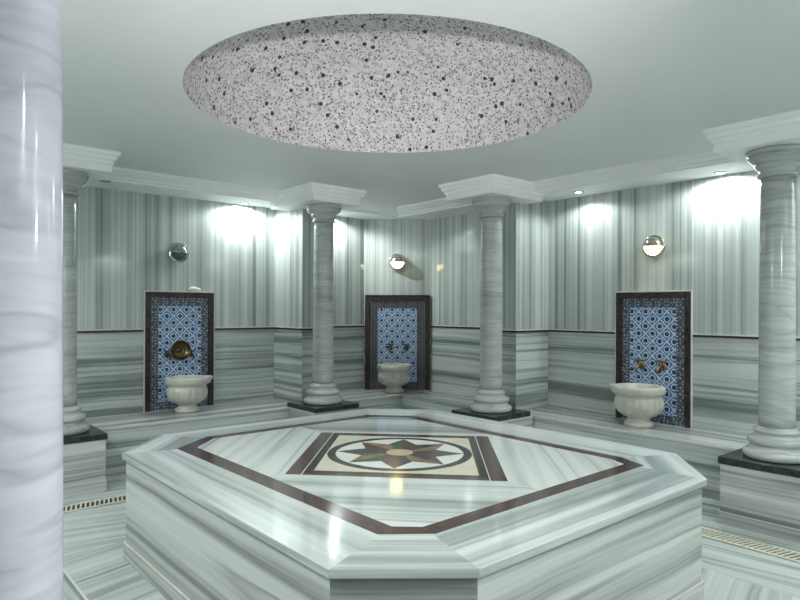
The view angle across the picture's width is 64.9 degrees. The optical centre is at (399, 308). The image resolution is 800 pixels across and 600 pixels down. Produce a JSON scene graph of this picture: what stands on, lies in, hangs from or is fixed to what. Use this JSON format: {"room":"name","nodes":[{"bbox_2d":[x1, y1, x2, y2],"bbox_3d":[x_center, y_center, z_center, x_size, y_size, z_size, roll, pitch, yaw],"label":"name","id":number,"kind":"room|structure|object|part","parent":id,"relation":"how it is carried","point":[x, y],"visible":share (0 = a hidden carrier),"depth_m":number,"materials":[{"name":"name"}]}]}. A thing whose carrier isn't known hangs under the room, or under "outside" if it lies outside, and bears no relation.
{"room":"spa","nodes":[
{"label":"spa","id":0,"kind":"room"},
{"bbox_2d":[77,186,363,417],"bbox_3d":[-2.676,0.107,6.503,5.790,2.783,0.001,0,0,-41],"label":"wall","id":1,"kind":"structure","parent":0,"point":[125,238],"depth_m":6.83,"materials":[{"name":"stone"}]},
{"bbox_2d":[77,329,143,332],"bbox_3d":[-3.761,0.223,5.560,2.916,0.032,0.015,0,0,-41],"label":"trim","id":2,"kind":"structure","parent":1,"relation":"attached to","point":[87,330],"depth_m":6.28,"materials":[{"name":"brown stone"}]},
{"bbox_2d":[168,243,188,262],"bbox_3d":[-2.345,-0.592,6.691,0.216,0.216,0.140,0,0,-41],"label":"wall lamp","id":3,"kind":"object","parent":1,"relation":"attached to","point":[177,252],"visible":1,"depth_m":6.65,"materials":[{"name":"grey metal"}]},
{"bbox_2d":[171,244,187,252],"bbox_3d":[-2.326,-0.634,6.668,0.184,0.093,0.082,0,0,-41],"label":"hood","id":4,"kind":"object","parent":3,"relation":"attached to","point":[175,248],"depth_m":6.65,"materials":[{"name":"silver metal"}]},
{"bbox_3d":[-2.328,-0.549,6.670,0.172,0.086,0.076,0,0,-41],"label":"glass globe","id":5,"kind":"part","parent":3,"relation":"part of"},
{"bbox_2d":[143,290,214,411],"bbox_3d":[-2.360,0.446,6.750,0.762,1.260,0.034,0,0,-41],"label":"tiled panel","id":6,"kind":"object","parent":1,"relation":"attached to","point":[169,317],"visible":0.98,"depth_m":6.71,"materials":[{"name":"tile"}]},
{"bbox_2d":[164,350,170,359],"bbox_3d":[-2.435,0.494,6.623,0.084,0.103,0.107,0,0,-41],"label":"tap","id":7,"kind":"object","parent":6,"relation":"attached to","point":[166,355],"visible":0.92,"depth_m":6.61,"materials":[{"name":"brown metal"}]},
{"bbox_2d":[170,340,190,360],"bbox_3d":[-2.349,0.442,6.660,0.218,0.218,0.160,0,0,-41],"label":"bowl","id":8,"kind":"object","parent":6,"relation":"attached to","point":[180,350],"visible":1,"depth_m":6.64,"materials":[{"name":"gold metal"}]},
{"bbox_2d":[189,349,195,358],"bbox_3d":[-2.244,0.494,6.787,0.084,0.103,0.107,0,0,-41],"label":"tap","id":9,"kind":"object","parent":6,"relation":"attached to","point":[192,350],"visible":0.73,"depth_m":6.78,"materials":[{"name":"brown metal"}]},
{"bbox_2d":[188,287,200,290],"bbox_3d":[-2.236,-0.209,6.848,0.139,0.049,0.033,0,0,-41],"label":"soap bar","id":10,"kind":"object","parent":6,"relation":"on","point":[190,288],"visible":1,"depth_m":6.83,"materials":[{"name":"white"}]},
{"bbox_2d":[215,325,364,329],"bbox_3d":[-1.072,0.232,7.457,2.112,0.032,0.644,0,0,-41],"label":"trim","id":11,"kind":"structure","parent":1,"relation":"attached to","point":[335,326],"depth_m":7.26,"materials":[{"name":"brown stone"}]},
{"bbox_2d":[274,209,313,401],"bbox_3d":[-1.181,0.113,7.372,0.312,2.783,0.629,0,0,-41],"label":"wall pier","id":12,"kind":"object","parent":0,"point":[293,230],"visible":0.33,"depth_m":7.19,"materials":[{"name":"stone"}]},
{"bbox_2d":[183,13,591,152],"bbox_3d":[-0.069,-1.723,3.938,2.439,0.898,2.439,0,0,-41],"label":"dome","id":13,"kind":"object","parent":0,"point":[376,83],"depth_m":4.68,"materials":[{"name":"grey stone"}]},
{"bbox_2d":[364,219,430,389],"bbox_3d":[-0.033,0.117,8.379,0.894,2.783,0.001,0,0,1],"label":"wall","id":14,"kind":"structure","parent":0,"point":[383,238],"depth_m":8.38,"materials":[{"name":"stone"}]},
{"bbox_2d":[389,254,404,269],"bbox_3d":[-0.037,-0.612,8.307,0.216,0.216,0.140,0,0,1],"label":"wall lamp","id":15,"kind":"object","parent":14,"relation":"attached to","point":[397,261],"visible":1,"depth_m":8.28,"materials":[{"name":"white glass"}]},
{"bbox_2d":[391,255,403,261],"bbox_3d":[-0.037,-0.655,8.280,0.178,0.091,0.078,0,0,1],"label":"hood","id":16,"kind":"object","parent":15,"relation":"attached to","point":[395,258],"depth_m":8.27,"materials":[{"name":"silver metal"}]},
{"bbox_3d":[-0.037,-0.569,8.281,0.172,0.086,0.076,0,0,1],"label":"glass globe","id":17,"kind":"part","parent":15,"relation":"part of","materials":[{"name":"white glass"}]},
{"bbox_2d":[365,295,429,389],"bbox_3d":[-0.035,0.454,8.360,0.864,1.260,0.034,0,0,1],"label":"tiled panel","id":18,"kind":"object","parent":14,"relation":"attached to","point":[396,319],"visible":0.98,"depth_m":8.36,"materials":[{"name":"tile"}]},
{"bbox_2d":[386,343,393,351],"bbox_3d":[-0.132,0.523,8.306,0.097,0.118,0.123,0,0,1],"label":"tap","id":19,"kind":"object","parent":18,"relation":"attached to","point":[390,347],"visible":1,"depth_m":8.31,"materials":[{"name":"brown metal"}]},
{"bbox_2d":[402,343,408,352],"bbox_3d":[0.075,0.524,8.301,0.097,0.118,0.123,0,0,1],"label":"tap","id":20,"kind":"object","parent":18,"relation":"attached to","point":[405,347],"visible":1,"depth_m":8.30,"materials":[{"name":"brown metal"}]},
{"bbox_2d":[87,148,754,218],"bbox_3d":[0.028,-1.228,3.870,6.454,0.092,7.512,0,0,-41],"label":"trim","id":21,"kind":"structure","parent":14,"relation":"attached to","point":[699,164],"depth_m":6.17,"materials":[{"name":"white paint"}]},
{"bbox_2d":[62,0,799,206],"bbox_3d":[0.028,-1.274,3.870,6.454,0.001,7.512,0,0,-41],"label":"ceiling","id":22,"kind":"structure","parent":0,"point":[663,73],"depth_m":3.58,"materials":[{"name":"white paint"}]},
{"bbox_2d":[713,171,726,174],"bbox_3d":[2.768,-1.168,5.438,0.104,0.009,0.104,0,0,-41],"label":"recessed light","id":23,"kind":"object","parent":22,"relation":"in","point":[720,172],"visible":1,"depth_m":5.43,"materials":[{"name":"grey metal"}]},
{"bbox_2d":[63,471,799,599],"bbox_3d":[0.018,1.508,3.870,6.454,0.001,7.512,0,0,-41],"label":"floor","id":24,"kind":"structure","parent":0,"point":[729,572],"depth_m":3.73,"materials":[{"name":"stone"}]},
{"bbox_2d":[0,0,62,599],"bbox_3d":[-0.972,0.196,1.577,0.564,2.618,0.564,0,0,-41],"label":"column","id":25,"kind":"structure","parent":24,"relation":"on","point":[31,31],"depth_m":1.51,"materials":[{"name":"grey stone"}]},
{"bbox_2d":[63,168,107,498],"bbox_3d":[-2.793,0.189,5.189,0.564,2.618,0.564,0,0,-41],"label":"column","id":26,"kind":"structure","parent":24,"relation":"on","point":[84,444],"depth_m":5.11,"materials":[{"name":"grey stone"}]},
{"bbox_3d":[-2.792,1.456,5.183,0.552,0.085,0.536,0,0,-41],"label":"pedestal skirting","id":27,"kind":"part","parent":26,"relation":"part of","materials":[{"name":"grey stone"}]},
{"bbox_2d":[63,143,120,186],"bbox_3d":[-2.913,-1.203,5.275,0.803,0.164,0.980,0,0,-41],"label":"trim","id":28,"kind":"structure","parent":26,"relation":"on","point":[97,163],"depth_m":5.06,"materials":[{"name":"white paint"}]},
{"bbox_2d":[63,543,113,599],"bbox_3d":[-0.957,1.504,2.730,0.348,0.001,3.094,0,0,-41],"label":"trim","id":29,"kind":"structure","parent":24,"relation":"on","point":[64,570],"depth_m":3.50,"materials":[{"name":"stone"}]},
{"bbox_2d":[63,494,125,513],"bbox_3d":[-1.943,1.497,5.144,4.662,0.008,0.170,0,0,-41],"label":"floor drain","id":30,"kind":"object","parent":24,"relation":"on","point":[121,498],"visible":0.11,"depth_m":4.80,"materials":[{"name":"beige plastic"}]},
{"bbox_2d":[84,389,432,473],"bbox_3d":[-2.213,1.288,6.468,6.444,0.424,0.658,0,0,-41],"label":"bench","id":31,"kind":"object","parent":24,"relation":"on","point":[126,432],"visible":0.34,"depth_m":6.30,"materials":[{"name":"stone"}]},
{"bbox_2d":[165,375,212,412],"bbox_3d":[-2.219,0.896,6.557,0.439,0.360,0.439,0,0,9],"label":"basin","id":32,"kind":"object","parent":31,"relation":"on","point":[185,391],"visible":1,"depth_m":6.42,"materials":[{"name":"white stone"}]},
{"bbox_3d":[-2.220,0.933,6.557,0.409,0.284,0.415,0,0,-41],"label":"bowl","id":33,"kind":"part","parent":32,"relation":"part of","materials":[{"name":"white stone"}]},
{"bbox_3d":[-2.212,1.091,6.468,6.444,0.030,0.658,0,0,-41],"label":"seat","id":34,"kind":"part","parent":31,"relation":"part of","materials":[{"name":"grey stone"}]},
{"bbox_2d":[377,363,411,392],"bbox_3d":[-0.073,0.903,8.119,0.453,0.360,0.453,0,0,1],"label":"basin","id":35,"kind":"object","parent":31,"relation":"on","point":[394,376],"visible":1,"depth_m":7.96,"materials":[{"name":"white stone"}]},
{"bbox_3d":[-0.073,0.941,8.119,0.422,0.284,0.428,0,0,1],"label":"bowl","id":36,"kind":"part","parent":35,"relation":"part of","materials":[{"name":"white stone"}]},
{"bbox_2d":[287,203,358,417],"bbox_3d":[-0.838,0.196,6.868,0.564,2.618,0.564,0,0,-41],"label":"column","id":37,"kind":"structure","parent":24,"relation":"on","point":[322,397],"depth_m":6.76,"materials":[{"name":"grey stone"}]},
{"bbox_2d":[270,182,366,210],"bbox_3d":[-0.947,-1.196,6.965,0.712,0.164,0.980,0,0,-41],"label":"trim","id":38,"kind":"structure","parent":37,"relation":"on","point":[297,197],"depth_m":6.66,"materials":[{"name":"white paint"}]},
{"bbox_2d":[122,408,706,599],"bbox_3d":[-0.006,1.192,3.819,2.581,0.632,2.931,0,0,-41],"label":"platform","id":39,"kind":"object","parent":24,"relation":"on","point":[362,504],"visible":1,"depth_m":2.98,"materials":[{"name":"stone"}]},
{"bbox_3d":[-0.007,1.462,3.818,2.563,0.092,2.911,0,0,-41],"label":"skirting","id":40,"kind":"part","parent":39,"relation":"part of","materials":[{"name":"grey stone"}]},
{"bbox_2d":[452,196,532,427],"bbox_3d":[0.945,0.203,6.400,0.617,2.618,0.564,0,0,-41],"label":"column","id":41,"kind":"structure","parent":24,"relation":"on","point":[490,401],"depth_m":6.28,"materials":[{"name":"grey stone"}]},
{"bbox_2d":[438,174,543,204],"bbox_3d":[0.976,-1.189,6.508,0.891,0.164,0.748,0,0,-41],"label":"trim","id":42,"kind":"structure","parent":41,"relation":"on","point":[518,190],"depth_m":6.24,"materials":[{"name":"white paint"}]},
{"bbox_2d":[402,390,748,497],"bbox_3d":[2.464,1.305,5.537,0.568,0.424,6.843,0,0,-41],"label":"bench","id":43,"kind":"object","parent":24,"relation":"on","point":[701,449],"visible":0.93,"depth_m":5.69,"materials":[{"name":"stone"}]},
{"bbox_3d":[2.465,1.108,5.537,0.568,0.030,6.843,0,0,-41],"label":"seat","id":44,"kind":"part","parent":43,"relation":"part of","materials":[{"name":"grey stone"}]},
{"bbox_2d":[609,383,665,427],"bbox_3d":[2.216,0.904,5.830,0.462,0.375,0.462,0,0,-24],"label":"basin","id":45,"kind":"object","parent":43,"relation":"on","point":[640,402],"visible":1,"depth_m":5.68,"materials":[{"name":"white stone"}]},
{"bbox_3d":[2.215,0.944,5.830,0.436,0.296,0.430,0,0,-41],"label":"bowl","id":46,"kind":"part","parent":45,"relation":"part of","materials":[{"name":"white stone"}]},
{"bbox_2d":[702,527,799,562],"bbox_3d":[1.795,1.510,4.541,0.170,0.008,5.613,0,0,-41],"label":"floor drain","id":47,"kind":"object","parent":24,"relation":"on","point":[757,546],"visible":0.16,"depth_m":4.01,"materials":[{"name":"beige plastic"}]},
{"bbox_2d":[718,144,799,543],"bbox_3d":[2.656,0.209,4.412,0.612,2.618,0.564,0,0,-41],"label":"column","id":48,"kind":"structure","parent":24,"relation":"on","point":[760,480],"depth_m":4.29,"materials":[{"name":"grey stone"}]},
{"bbox_2d":[702,109,799,167],"bbox_3d":[2.805,-1.182,4.379,0.891,0.164,0.992,0,0,-41],"label":"trim","id":49,"kind":"structure","parent":48,"relation":"on","point":[732,141],"depth_m":4.25,"materials":[{"name":"white paint"}]},
{"bbox_3d":[2.654,1.475,4.414,0.606,0.085,0.552,0,0,-41],"label":"pedestal skirting","id":50,"kind":"part","parent":48,"relation":"part of","materials":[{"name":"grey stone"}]},
{"bbox_2d":[502,201,548,409],"bbox_3d":[1.332,0.122,6.872,0.556,2.783,0.288,0,0,-41],"label":"wall pier","id":51,"kind":"object","parent":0,"point":[524,226],"visible":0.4,"depth_m":6.70,"materials":[{"name":"stone"}]},
{"bbox_2d":[431,168,799,435],"bbox_3d":[2.666,0.127,5.746,0.001,2.783,6.912,0,0,-41],"label":"wall","id":52,"kind":"structure","parent":0,"point":[709,227],"depth_m":6.23,"materials":[{"name":"stone"}]},
{"bbox_2d":[430,325,614,333],"bbox_3d":[1.079,0.240,7.155,0.571,0.032,2.708,0,0,-41],"label":"trim","id":53,"kind":"structure","parent":52,"relation":"attached to","point":[437,326],"depth_m":6.73,"materials":[{"name":"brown stone"}]},
{"bbox_2d":[615,290,692,427],"bbox_3d":[2.411,0.463,6.013,0.034,1.260,0.762,0,0,-41],"label":"tiled panel","id":54,"kind":"object","parent":52,"relation":"attached to","point":[651,326],"visible":0.96,"depth_m":5.96,"materials":[{"name":"tile"}]},
{"bbox_2d":[634,358,645,371],"bbox_3d":[2.299,0.549,6.048,0.134,0.128,0.105,0,0,-41],"label":"tap","id":55,"kind":"object","parent":54,"relation":"attached to","point":[642,365],"visible":1,"depth_m":6.04,"materials":[{"name":"gold metal"}]},
{"bbox_3d":[2.297,0.574,6.046,0.128,0.078,0.038,0,0,-41],"label":"spout","id":56,"kind":"part","parent":55,"relation":"part of","materials":[{"name":"gold metal"}]},
{"bbox_2d":[654,360,666,373],"bbox_3d":[2.435,0.550,5.891,0.134,0.128,0.105,0,0,-41],"label":"tap","id":57,"kind":"object","parent":54,"relation":"attached to","point":[661,365],"visible":1,"depth_m":5.89,"materials":[{"name":"gold metal"}]},
{"bbox_3d":[2.432,0.575,5.889,0.128,0.078,0.038,0,0,-41],"label":"spout","id":58,"kind":"part","parent":57,"relation":"part of","materials":[{"name":"gold metal"}]},
{"bbox_2d":[643,235,665,257],"bbox_3d":[2.393,-0.587,5.957,0.140,0.216,0.216,0,0,-41],"label":"wall lamp","id":59,"kind":"object","parent":52,"relation":"attached to","point":[654,246],"visible":1,"depth_m":5.91,"materials":[{"name":"silver metal"}]},
{"bbox_2d":[643,237,662,246],"bbox_3d":[2.371,-0.630,5.938,0.082,0.093,0.184,0,0,-41],"label":"hood","id":60,"kind":"object","parent":59,"relation":"attached to","point":[650,241],"depth_m":5.91,"materials":[{"name":"silver metal"}]},
{"bbox_3d":[2.373,-0.544,5.940,0.076,0.086,0.172,0,0,-41],"label":"glass globe","id":61,"kind":"part","parent":59,"relation":"part of","materials":[{"name":"white glass"}]},
{"bbox_2d":[692,333,799,340],"bbox_3d":[3.791,0.250,4.426,0.015,0.032,3.443,0,0,-41],"label":"trim","id":62,"kind":"structure","parent":52,"relation":"attached to","point":[693,334],"depth_m":5.49,"materials":[{"name":"brown stone"}]}
]}

